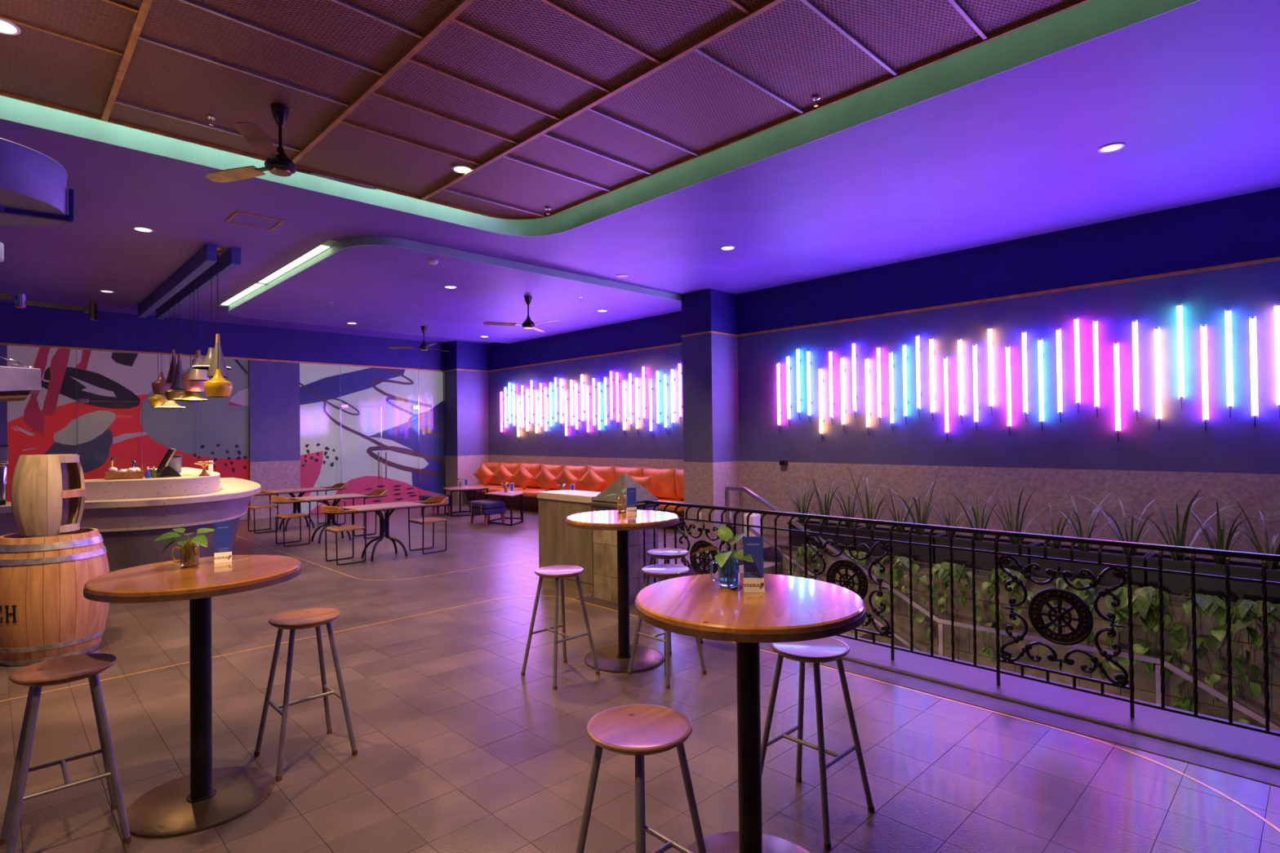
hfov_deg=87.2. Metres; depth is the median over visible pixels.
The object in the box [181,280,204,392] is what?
pendant lamp
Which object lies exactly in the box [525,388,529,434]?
tube
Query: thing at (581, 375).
tube
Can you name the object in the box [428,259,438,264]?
smoke detector
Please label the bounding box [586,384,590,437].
tube
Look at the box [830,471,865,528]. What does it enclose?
plant
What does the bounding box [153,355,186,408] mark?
pendant lamp
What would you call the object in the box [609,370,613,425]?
tube
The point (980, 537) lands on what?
plant
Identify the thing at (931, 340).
tube
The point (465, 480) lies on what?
frame
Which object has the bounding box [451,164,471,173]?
recessed light
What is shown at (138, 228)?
recessed light
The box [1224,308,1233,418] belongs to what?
tube
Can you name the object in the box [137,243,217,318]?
ceiling beam
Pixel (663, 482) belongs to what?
cushion
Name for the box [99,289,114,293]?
recessed light
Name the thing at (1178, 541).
plant
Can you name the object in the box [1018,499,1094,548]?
plant
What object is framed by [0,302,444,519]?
wall
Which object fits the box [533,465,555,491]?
throw pillow
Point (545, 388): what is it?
tube
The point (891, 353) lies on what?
tube
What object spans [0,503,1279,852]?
floor
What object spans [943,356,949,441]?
tube
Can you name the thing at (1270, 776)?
trim
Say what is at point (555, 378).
tube
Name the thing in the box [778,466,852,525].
plant
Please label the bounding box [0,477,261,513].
countertop
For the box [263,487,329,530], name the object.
dining table
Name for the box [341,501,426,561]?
dining table
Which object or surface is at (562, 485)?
bud vase
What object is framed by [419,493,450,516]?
ottoman
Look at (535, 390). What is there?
tube
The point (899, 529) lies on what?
plant
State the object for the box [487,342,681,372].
trim
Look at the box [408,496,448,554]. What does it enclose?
dining chair
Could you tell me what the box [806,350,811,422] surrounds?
tube
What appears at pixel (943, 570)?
pothos vine
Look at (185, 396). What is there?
pendant lamp
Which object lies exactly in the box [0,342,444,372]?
trim
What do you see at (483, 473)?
throw pillow
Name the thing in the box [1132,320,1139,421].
tube
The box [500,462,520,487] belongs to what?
cushion
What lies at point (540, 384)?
tube
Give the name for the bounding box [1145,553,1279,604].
trough
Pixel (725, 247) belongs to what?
recessed light
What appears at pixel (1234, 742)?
curb
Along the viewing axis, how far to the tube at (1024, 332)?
8.00 m
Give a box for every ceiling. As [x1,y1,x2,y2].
[0,0,1088,219]
[0,0,1279,343]
[229,244,681,343]
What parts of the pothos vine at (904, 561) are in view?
stem, stem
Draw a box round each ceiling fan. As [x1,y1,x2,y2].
[205,103,378,189]
[387,325,449,351]
[483,295,560,332]
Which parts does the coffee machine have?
cup rail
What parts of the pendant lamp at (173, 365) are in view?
lamp shade, cord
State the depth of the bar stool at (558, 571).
4.54 m
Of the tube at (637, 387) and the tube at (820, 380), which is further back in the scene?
the tube at (637, 387)
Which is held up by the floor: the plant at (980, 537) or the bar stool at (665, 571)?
the bar stool at (665, 571)
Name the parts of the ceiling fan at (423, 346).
blade, motor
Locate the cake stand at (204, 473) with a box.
[193,461,214,475]
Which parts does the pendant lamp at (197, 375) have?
lamp shade, cord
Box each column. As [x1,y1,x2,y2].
[0,344,7,502]
[248,360,300,519]
[443,340,488,504]
[680,288,739,535]
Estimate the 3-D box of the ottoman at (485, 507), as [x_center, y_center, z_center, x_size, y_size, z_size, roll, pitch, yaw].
[-2.834,1.593,12.477,0.472,0.426,0.600,0,-1,-44]
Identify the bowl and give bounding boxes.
[108,466,117,472]
[126,467,135,471]
[134,467,140,471]
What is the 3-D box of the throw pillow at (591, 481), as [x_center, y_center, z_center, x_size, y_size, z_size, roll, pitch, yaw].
[-0.943,1.073,13.085,0.608,0.608,0.225,-1,-1,28]
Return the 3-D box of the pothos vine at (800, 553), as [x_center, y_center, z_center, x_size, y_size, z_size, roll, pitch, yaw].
[2.164,1.888,8.803,0.183,0.691,0.472,0,-1,-44]
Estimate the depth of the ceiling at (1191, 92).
6.51 m
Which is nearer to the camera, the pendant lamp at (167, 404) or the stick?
the stick
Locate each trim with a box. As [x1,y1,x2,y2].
[0,0,1199,236]
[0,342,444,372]
[0,595,1279,832]
[227,235,681,343]
[235,533,686,580]
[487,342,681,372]
[575,595,1279,787]
[737,256,1279,337]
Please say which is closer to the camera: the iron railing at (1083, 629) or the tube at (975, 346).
the iron railing at (1083, 629)
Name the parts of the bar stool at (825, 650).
leg, leg, seat, leg, leg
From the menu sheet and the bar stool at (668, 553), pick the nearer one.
the bar stool at (668, 553)
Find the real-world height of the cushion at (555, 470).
0.568 m
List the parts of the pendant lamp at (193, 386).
lamp shade, cord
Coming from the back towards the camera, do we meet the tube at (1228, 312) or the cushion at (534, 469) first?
the cushion at (534, 469)
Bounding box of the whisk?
[132,460,136,468]
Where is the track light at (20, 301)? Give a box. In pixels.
[0,293,97,320]
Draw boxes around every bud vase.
[457,478,463,487]
[498,482,508,492]
[558,484,565,489]
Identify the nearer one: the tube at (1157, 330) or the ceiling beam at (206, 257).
the tube at (1157, 330)
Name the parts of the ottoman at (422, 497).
leg, leg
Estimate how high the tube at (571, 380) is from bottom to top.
1.092 m
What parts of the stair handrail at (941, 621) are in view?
post, rail, post, rail, post, post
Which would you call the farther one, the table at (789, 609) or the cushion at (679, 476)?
the cushion at (679, 476)
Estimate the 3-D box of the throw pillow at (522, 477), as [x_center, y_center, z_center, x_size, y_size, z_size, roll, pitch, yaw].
[-2.580,1.113,14.770,0.612,0.608,0.223,-1,-1,35]
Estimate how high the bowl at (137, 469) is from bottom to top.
0.071 m
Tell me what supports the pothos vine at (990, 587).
on the wall at (1144, 686)
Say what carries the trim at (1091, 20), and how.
attached to the ceiling at (1191, 92)
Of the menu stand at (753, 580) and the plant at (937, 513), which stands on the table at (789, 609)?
the menu stand at (753, 580)
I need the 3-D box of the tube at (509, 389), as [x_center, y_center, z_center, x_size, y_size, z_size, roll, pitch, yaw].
[-3.080,-0.506,15.940,0.082,1.092,0.050,0,-1,-44]
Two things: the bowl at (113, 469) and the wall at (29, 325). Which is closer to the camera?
the bowl at (113, 469)
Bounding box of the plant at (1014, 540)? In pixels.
[977,476,1062,544]
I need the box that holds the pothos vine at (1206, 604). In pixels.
[1164,593,1248,702]
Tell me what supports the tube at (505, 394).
attached to the wall at (1082, 455)
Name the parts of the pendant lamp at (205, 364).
lamp shade, cord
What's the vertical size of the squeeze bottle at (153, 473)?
0.130 m
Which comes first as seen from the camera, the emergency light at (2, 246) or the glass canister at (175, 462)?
the emergency light at (2, 246)
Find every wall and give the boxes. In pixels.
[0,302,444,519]
[487,186,1279,575]
[780,542,1279,729]
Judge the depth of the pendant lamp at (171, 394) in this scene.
10.00 m
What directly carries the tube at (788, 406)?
attached to the wall at (1082, 455)
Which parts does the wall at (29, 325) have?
baseboard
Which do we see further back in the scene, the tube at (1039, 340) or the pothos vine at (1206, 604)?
the tube at (1039, 340)
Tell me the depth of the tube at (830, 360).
9.84 m
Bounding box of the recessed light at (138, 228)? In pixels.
[132,226,153,232]
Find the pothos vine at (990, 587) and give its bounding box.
[980,568,1033,658]
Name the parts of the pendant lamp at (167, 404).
lamp shade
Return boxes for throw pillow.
[472,462,493,486]
[491,462,512,487]
[511,463,533,489]
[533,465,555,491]
[554,465,578,489]
[577,466,606,492]
[630,475,652,493]
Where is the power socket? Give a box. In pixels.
[696,512,702,519]
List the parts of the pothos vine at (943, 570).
stem, stem, stem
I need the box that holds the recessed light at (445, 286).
[444,285,457,288]
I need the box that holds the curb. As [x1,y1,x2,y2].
[591,594,1279,769]
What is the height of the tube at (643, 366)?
1.092 m
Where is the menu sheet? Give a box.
[181,474,199,475]
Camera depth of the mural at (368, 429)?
15.35 m
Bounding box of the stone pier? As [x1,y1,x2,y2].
[589,472,660,603]
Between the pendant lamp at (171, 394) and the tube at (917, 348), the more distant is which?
the pendant lamp at (171, 394)
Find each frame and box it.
[464,479,467,488]
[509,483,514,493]
[570,484,574,490]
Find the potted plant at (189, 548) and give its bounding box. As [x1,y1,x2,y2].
[154,528,214,567]
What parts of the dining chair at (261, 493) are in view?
frame, seat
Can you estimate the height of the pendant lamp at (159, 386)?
1.560 m
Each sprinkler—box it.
[206,115,215,125]
[545,207,551,214]
[811,96,820,106]
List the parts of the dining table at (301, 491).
leg, leg, edge frame, leg, leg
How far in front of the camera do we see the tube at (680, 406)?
12.00 m
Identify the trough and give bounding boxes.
[787,520,866,551]
[855,526,944,563]
[933,533,1037,574]
[1029,542,1151,587]
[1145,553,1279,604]
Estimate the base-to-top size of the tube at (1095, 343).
1.092 m
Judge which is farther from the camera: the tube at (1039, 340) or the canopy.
the tube at (1039, 340)
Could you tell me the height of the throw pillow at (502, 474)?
0.608 m
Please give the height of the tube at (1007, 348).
1.092 m
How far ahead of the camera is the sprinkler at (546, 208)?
7.18 m
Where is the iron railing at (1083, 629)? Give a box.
[643,500,1279,737]
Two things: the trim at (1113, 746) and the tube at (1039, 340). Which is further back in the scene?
the tube at (1039, 340)
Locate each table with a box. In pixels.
[83,555,302,838]
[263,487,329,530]
[293,493,368,543]
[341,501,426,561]
[443,485,488,516]
[484,490,523,525]
[565,510,679,672]
[635,573,866,852]
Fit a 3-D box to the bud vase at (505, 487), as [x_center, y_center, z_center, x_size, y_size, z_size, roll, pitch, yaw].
[-2.545,1.154,12.780,0.213,0.196,0.173,0,-1,-44]
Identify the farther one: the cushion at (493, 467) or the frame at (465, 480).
the cushion at (493, 467)
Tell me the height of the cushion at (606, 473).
0.568 m
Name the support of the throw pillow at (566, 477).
on the banquette
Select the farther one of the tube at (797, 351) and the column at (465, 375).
the column at (465, 375)
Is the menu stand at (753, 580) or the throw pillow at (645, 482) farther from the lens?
the throw pillow at (645, 482)
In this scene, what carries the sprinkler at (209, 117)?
attached to the ceiling at (560, 106)
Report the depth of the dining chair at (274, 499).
10.20 m
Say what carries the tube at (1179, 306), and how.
attached to the wall at (1082, 455)
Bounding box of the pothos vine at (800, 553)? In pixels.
[787,543,820,577]
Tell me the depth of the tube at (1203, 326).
6.82 m
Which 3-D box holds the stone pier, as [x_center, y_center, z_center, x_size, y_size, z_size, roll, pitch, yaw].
[-0.144,1.082,6.708,0.503,1.240,0.503,0,-1,-44]
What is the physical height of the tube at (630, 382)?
1.092 m
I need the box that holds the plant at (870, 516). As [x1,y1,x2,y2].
[831,461,893,529]
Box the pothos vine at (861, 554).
[835,549,877,592]
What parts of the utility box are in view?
lid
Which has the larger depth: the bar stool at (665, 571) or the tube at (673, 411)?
the tube at (673, 411)
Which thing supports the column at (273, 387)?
on the floor
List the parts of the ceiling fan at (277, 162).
blade, blade, rod, motor, motor trim, blade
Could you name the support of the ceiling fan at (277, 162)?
hanging from the ceiling at (560, 106)
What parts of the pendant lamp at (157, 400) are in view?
lamp shade, cord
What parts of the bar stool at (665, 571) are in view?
leg, leg, seat, leg, leg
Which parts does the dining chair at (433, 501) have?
frame, seat, frame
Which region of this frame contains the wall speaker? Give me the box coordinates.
[779,460,787,465]
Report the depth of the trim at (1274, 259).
7.91 m
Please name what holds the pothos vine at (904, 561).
on the wall at (1144, 686)
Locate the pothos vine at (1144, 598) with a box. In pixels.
[1092,584,1194,712]
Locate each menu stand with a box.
[213,521,231,563]
[626,487,637,514]
[742,536,764,592]
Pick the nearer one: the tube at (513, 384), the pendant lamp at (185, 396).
the pendant lamp at (185, 396)
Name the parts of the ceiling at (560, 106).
panel, rail, panel, rail, panel, panel, rail, panel, rail, panel, rail, panel, rail, panel, panel, rail, panel, rail, panel, panel, rail, rail, panel, panel, rail, panel, rail, panel, rail, rail, panel, rail, panel, panel, rail, rail, panel, panel, rail, panel, rail, panel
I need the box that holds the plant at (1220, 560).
[1181,499,1276,564]
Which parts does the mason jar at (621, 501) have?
glass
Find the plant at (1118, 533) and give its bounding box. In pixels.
[1071,494,1168,555]
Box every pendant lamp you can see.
[148,307,166,406]
[151,305,171,394]
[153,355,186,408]
[164,294,184,400]
[165,295,177,383]
[170,291,183,389]
[173,307,208,401]
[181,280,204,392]
[186,276,208,381]
[191,266,231,369]
[203,246,232,397]
[206,251,229,377]
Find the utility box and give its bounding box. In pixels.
[743,512,760,536]
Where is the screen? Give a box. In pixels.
[156,448,181,477]
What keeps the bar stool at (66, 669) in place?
on the floor
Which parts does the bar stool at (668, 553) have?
leg, seat, leg, leg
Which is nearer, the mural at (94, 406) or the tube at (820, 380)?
the tube at (820, 380)
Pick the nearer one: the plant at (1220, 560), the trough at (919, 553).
the plant at (1220, 560)
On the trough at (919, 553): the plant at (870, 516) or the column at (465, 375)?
the plant at (870, 516)
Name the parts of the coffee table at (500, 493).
frame, floor frame, leg, leg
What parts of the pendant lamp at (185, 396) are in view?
lamp shade, cord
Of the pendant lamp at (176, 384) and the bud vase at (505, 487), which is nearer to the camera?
the pendant lamp at (176, 384)
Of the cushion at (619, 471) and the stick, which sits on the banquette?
the cushion at (619, 471)
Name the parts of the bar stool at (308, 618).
leg, leg, seat, leg, leg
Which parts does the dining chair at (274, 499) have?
frame, seat, frame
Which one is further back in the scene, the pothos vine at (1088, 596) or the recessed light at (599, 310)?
the recessed light at (599, 310)
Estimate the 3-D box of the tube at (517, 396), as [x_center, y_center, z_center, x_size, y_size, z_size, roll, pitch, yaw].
[-2.833,-0.192,15.685,0.082,1.092,0.050,0,-1,-44]
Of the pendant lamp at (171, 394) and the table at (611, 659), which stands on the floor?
the table at (611, 659)
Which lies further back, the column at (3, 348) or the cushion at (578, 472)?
the cushion at (578, 472)
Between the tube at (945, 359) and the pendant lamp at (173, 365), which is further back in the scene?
the pendant lamp at (173, 365)
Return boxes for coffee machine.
[0,444,8,505]
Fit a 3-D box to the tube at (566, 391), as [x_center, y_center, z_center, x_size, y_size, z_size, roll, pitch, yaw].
[-1.572,-0.233,14.387,0.082,1.092,0.050,0,-1,-44]
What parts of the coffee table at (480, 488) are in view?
leg, leg, leg, floor frame, frame, leg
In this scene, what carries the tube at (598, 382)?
attached to the wall at (1082, 455)
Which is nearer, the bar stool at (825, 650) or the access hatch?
the bar stool at (825, 650)
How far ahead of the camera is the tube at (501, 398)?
16.17 m
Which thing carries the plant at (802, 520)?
on the trough at (797, 538)
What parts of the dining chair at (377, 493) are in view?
frame, frame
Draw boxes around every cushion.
[483,462,501,485]
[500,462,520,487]
[519,462,542,488]
[540,463,563,490]
[563,465,588,491]
[586,465,615,492]
[613,466,643,479]
[642,467,678,500]
[674,468,684,500]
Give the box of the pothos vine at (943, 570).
[926,561,986,648]
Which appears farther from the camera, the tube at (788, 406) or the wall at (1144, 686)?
the tube at (788, 406)
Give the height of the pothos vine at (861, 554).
0.744 m
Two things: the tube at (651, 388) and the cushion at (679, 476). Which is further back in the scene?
the tube at (651, 388)
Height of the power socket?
0.110 m
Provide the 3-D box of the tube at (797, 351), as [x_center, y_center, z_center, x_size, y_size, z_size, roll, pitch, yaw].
[2.430,-0.651,10.267,0.082,1.092,0.050,0,-1,-44]
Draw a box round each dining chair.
[247,490,278,533]
[271,495,310,546]
[316,483,347,525]
[320,504,366,565]
[352,488,388,538]
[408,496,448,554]
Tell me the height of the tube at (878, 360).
1.092 m
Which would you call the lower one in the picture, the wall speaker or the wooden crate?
the wooden crate
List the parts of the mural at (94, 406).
pane, pane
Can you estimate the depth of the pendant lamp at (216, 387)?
7.98 m
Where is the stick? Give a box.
[110,457,113,467]
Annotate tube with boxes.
[500,391,503,436]
[504,386,507,432]
[508,382,511,427]
[512,383,515,429]
[516,395,520,440]
[520,385,524,430]
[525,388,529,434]
[530,379,533,426]
[534,389,538,438]
[539,382,542,430]
[544,386,547,435]
[549,382,553,430]
[554,377,558,425]
[559,377,563,428]
[564,390,568,440]
[569,379,573,431]
[574,382,578,434]
[580,373,584,426]
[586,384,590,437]
[591,377,595,430]
[597,381,601,435]
[604,376,608,429]
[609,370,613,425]
[615,371,620,426]
[622,379,626,435]
[628,373,632,429]
[635,377,639,434]
[642,365,646,422]
[648,378,653,437]
[656,370,660,429]
[663,373,667,433]
[671,368,675,429]
[678,362,682,423]
[776,362,781,432]
[786,355,791,426]
[795,347,801,419]
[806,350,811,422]
[818,367,823,440]
[828,350,833,424]
[840,356,845,431]
[851,342,857,418]
[865,357,870,435]
[876,346,881,425]
[888,351,894,431]
[902,343,907,424]
[915,334,920,417]
[928,337,934,421]
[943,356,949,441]
[957,338,963,424]
[972,343,978,431]
[987,327,993,415]
[1005,346,1012,435]
[1021,330,1027,422]
[1037,337,1044,431]
[1055,328,1062,422]
[1073,316,1080,413]
[1092,319,1099,417]
[1113,342,1120,441]
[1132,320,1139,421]
[1154,326,1162,430]
[1176,303,1184,408]
[1200,324,1208,431]
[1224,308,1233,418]
[1248,315,1258,428]
[1274,303,1279,417]
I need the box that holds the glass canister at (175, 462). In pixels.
[168,454,182,472]
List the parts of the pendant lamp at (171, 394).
lamp shade, cord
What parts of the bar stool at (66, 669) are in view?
leg, leg, seat, leg, leg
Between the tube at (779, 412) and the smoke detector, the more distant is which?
the tube at (779, 412)
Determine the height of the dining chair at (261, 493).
0.755 m
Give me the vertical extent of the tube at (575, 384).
1.092 m
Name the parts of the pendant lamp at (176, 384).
lamp shade, cord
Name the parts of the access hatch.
frame, frame, frame, frame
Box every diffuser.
[221,283,264,305]
[258,244,329,283]
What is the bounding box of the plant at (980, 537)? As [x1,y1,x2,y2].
[937,479,1014,541]
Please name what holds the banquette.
on the floor
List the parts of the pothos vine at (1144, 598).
stem, stem, stem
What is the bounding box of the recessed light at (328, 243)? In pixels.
[217,239,339,306]
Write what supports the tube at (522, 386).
attached to the wall at (1082, 455)
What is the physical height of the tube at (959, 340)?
1.092 m
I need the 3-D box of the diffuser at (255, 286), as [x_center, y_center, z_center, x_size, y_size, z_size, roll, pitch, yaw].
[-6.349,-2.095,10.698,0.100,0.008,2.120,0,-1,-44]
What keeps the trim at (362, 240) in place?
attached to the ceiling at (375, 287)
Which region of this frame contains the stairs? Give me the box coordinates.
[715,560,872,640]
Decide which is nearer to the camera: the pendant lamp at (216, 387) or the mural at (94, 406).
the pendant lamp at (216, 387)
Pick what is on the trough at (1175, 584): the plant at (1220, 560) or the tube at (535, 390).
the plant at (1220, 560)
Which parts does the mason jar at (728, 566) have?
handle, glass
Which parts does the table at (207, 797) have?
plate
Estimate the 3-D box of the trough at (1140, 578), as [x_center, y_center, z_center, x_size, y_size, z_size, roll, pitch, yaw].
[4.525,1.395,6.781,0.340,0.308,0.975,0,-1,-44]
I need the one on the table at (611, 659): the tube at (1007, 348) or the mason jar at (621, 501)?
the mason jar at (621, 501)
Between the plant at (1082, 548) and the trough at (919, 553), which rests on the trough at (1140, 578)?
the plant at (1082, 548)
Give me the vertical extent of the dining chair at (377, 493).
0.755 m
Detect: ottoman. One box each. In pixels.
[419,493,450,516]
[468,499,506,525]
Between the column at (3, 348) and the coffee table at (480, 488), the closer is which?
the column at (3, 348)
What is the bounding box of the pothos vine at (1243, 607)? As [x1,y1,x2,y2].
[1220,599,1279,724]
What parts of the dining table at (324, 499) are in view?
leg, leg, edge frame, leg, leg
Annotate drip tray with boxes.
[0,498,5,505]
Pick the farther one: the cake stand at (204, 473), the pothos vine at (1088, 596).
the cake stand at (204, 473)
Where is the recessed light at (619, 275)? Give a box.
[615,274,628,277]
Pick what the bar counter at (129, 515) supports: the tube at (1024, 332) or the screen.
the screen
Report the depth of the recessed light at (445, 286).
9.88 m
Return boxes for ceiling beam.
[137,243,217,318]
[155,247,240,319]
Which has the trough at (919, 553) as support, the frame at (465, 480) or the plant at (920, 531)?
the plant at (920, 531)
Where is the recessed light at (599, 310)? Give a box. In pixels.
[597,309,607,311]
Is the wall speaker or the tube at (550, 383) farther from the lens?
the tube at (550, 383)
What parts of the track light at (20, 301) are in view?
plate, plate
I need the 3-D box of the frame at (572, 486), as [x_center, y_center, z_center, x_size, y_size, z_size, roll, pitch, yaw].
[-1.224,1.137,12.197,0.069,0.185,0.069,0,-1,-34]
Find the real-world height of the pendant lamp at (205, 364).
1.410 m
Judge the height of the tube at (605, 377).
1.092 m
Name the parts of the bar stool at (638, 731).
leg, seat, leg, leg, leg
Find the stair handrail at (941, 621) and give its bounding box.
[724,486,1279,731]
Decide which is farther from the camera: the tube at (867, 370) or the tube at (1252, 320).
the tube at (867, 370)
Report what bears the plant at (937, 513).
on the trough at (984, 561)
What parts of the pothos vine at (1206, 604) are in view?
stem, stem, stem, stem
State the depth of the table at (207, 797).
2.98 m
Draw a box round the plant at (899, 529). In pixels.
[882,486,924,533]
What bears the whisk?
in the wooden crate
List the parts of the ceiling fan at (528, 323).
blade, motor, blade, blade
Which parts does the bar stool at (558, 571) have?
leg, leg, seat, leg, leg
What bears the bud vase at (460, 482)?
on the coffee table at (480, 488)
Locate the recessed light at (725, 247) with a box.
[720,245,735,250]
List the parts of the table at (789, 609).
plate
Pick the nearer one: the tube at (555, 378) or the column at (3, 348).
the column at (3, 348)
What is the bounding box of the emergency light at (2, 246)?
[0,242,4,262]
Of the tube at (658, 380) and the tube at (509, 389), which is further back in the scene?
the tube at (509, 389)
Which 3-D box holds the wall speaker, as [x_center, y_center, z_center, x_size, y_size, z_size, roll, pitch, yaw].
[2.236,0.568,10.468,0.085,0.075,0.110,0,-1,-44]
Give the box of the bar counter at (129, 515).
[0,466,261,572]
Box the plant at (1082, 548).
[1048,487,1137,551]
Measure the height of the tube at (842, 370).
1.092 m
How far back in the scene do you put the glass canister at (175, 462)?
8.74 m
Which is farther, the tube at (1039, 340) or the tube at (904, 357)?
the tube at (904, 357)
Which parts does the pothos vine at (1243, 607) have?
stem, stem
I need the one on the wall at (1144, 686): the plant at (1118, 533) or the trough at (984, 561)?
the trough at (984, 561)
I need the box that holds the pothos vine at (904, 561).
[864,555,929,625]
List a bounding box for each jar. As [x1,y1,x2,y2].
[208,458,213,473]
[602,486,631,512]
[690,524,753,588]
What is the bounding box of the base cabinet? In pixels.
[537,489,600,593]
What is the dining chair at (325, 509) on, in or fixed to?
on the floor
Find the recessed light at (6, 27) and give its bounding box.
[0,17,21,35]
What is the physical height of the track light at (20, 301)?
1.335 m
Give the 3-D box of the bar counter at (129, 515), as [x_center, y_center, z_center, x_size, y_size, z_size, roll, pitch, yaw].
[-7.008,1.203,7.920,4.781,1.195,3.934,0,-1,-44]
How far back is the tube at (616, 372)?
13.19 m
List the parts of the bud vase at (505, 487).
glass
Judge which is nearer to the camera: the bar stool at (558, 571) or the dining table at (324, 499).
the bar stool at (558, 571)
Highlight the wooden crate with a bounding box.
[104,471,143,479]
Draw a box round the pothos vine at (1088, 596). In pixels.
[1044,577,1097,664]
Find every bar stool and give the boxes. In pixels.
[0,653,131,852]
[253,607,357,781]
[520,564,599,689]
[575,704,706,852]
[627,564,706,688]
[636,547,703,654]
[760,636,874,849]
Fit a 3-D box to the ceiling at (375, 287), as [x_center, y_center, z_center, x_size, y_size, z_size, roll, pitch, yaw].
[-3.119,-2.086,11.764,5.960,0.110,6.150,0,-1,-44]
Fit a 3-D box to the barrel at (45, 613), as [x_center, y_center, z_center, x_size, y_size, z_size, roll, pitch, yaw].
[-4.517,1.277,5.147,0.724,0.920,0.724,-1,-1,40]
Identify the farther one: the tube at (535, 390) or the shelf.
the tube at (535, 390)
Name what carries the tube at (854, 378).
attached to the wall at (1082, 455)
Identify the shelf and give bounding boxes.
[84,466,220,500]
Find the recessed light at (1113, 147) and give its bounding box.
[1097,142,1125,152]
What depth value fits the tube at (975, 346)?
8.40 m
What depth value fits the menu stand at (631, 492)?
5.02 m
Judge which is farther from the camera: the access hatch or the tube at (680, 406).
the tube at (680, 406)
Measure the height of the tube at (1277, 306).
1.092 m
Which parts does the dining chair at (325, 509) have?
frame, seat, frame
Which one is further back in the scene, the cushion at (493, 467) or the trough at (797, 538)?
the cushion at (493, 467)
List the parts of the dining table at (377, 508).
leg, leg, edge frame, plate, leg, leg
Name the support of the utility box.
on the floor
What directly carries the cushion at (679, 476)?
on the banquette
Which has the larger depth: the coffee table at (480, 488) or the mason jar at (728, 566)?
the coffee table at (480, 488)
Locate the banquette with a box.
[462,484,684,530]
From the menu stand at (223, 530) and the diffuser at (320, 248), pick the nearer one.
the menu stand at (223, 530)
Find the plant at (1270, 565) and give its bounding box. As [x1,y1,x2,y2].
[1208,493,1279,570]
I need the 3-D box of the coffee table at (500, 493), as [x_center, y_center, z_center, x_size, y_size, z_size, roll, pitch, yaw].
[-2.506,1.526,12.672,0.774,0.552,0.972,-1,-1,20]
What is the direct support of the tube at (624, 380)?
attached to the wall at (1082, 455)
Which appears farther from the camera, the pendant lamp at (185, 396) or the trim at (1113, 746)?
the pendant lamp at (185, 396)
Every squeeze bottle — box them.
[145,466,151,478]
[151,466,156,477]
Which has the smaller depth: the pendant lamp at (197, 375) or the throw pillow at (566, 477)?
the pendant lamp at (197, 375)
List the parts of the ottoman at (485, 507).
leg, leg, leg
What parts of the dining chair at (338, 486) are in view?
frame, seat, frame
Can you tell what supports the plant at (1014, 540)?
on the trough at (984, 561)
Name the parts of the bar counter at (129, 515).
panel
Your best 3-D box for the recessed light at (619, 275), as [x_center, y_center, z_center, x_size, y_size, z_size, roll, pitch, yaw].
[-0.261,-2.185,9.768,0.188,0.010,0.188,0,-1,-44]
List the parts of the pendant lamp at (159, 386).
cord, lamp shade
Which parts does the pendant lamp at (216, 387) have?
lamp shade, cord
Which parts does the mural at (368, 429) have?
pane, door handle, door handle, pane, pane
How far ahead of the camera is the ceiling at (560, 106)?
4.47 m
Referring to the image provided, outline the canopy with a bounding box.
[0,355,40,401]
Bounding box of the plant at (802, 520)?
[773,477,822,523]
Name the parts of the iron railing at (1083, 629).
post, post, post, rail, post, rail, rail, post, rail, rail, post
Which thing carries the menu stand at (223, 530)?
on the table at (207, 797)
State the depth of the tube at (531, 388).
15.27 m
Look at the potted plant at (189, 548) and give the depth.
3.12 m
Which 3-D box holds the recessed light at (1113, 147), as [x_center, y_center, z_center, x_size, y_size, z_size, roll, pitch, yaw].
[3.870,-2.287,5.515,0.188,0.010,0.188,0,-1,-44]
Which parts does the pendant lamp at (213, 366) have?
cord, lamp shade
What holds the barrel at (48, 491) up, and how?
on the barrel at (45, 613)
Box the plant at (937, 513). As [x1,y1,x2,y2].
[924,493,964,537]
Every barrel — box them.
[0,528,109,666]
[10,453,85,536]
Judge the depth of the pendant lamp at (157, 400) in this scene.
11.07 m
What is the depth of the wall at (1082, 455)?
8.24 m
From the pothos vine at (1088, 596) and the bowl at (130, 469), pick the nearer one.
the pothos vine at (1088, 596)
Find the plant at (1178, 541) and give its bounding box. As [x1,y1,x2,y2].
[1108,480,1234,560]
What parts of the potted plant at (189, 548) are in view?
handle, glass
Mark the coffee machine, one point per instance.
(3, 448)
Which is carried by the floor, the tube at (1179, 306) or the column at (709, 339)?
the column at (709, 339)
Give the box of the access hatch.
[225,211,284,230]
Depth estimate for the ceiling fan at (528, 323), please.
10.58 m
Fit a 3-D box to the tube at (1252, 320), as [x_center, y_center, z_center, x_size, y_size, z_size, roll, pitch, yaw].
[6.013,-0.529,6.578,0.082,1.092,0.050,0,-1,-44]
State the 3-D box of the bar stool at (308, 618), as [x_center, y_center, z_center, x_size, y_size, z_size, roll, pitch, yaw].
[-1.716,1.327,3.447,0.385,0.712,0.385,0,-1,-44]
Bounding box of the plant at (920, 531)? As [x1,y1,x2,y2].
[882,462,941,535]
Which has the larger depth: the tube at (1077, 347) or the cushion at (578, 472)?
the cushion at (578, 472)

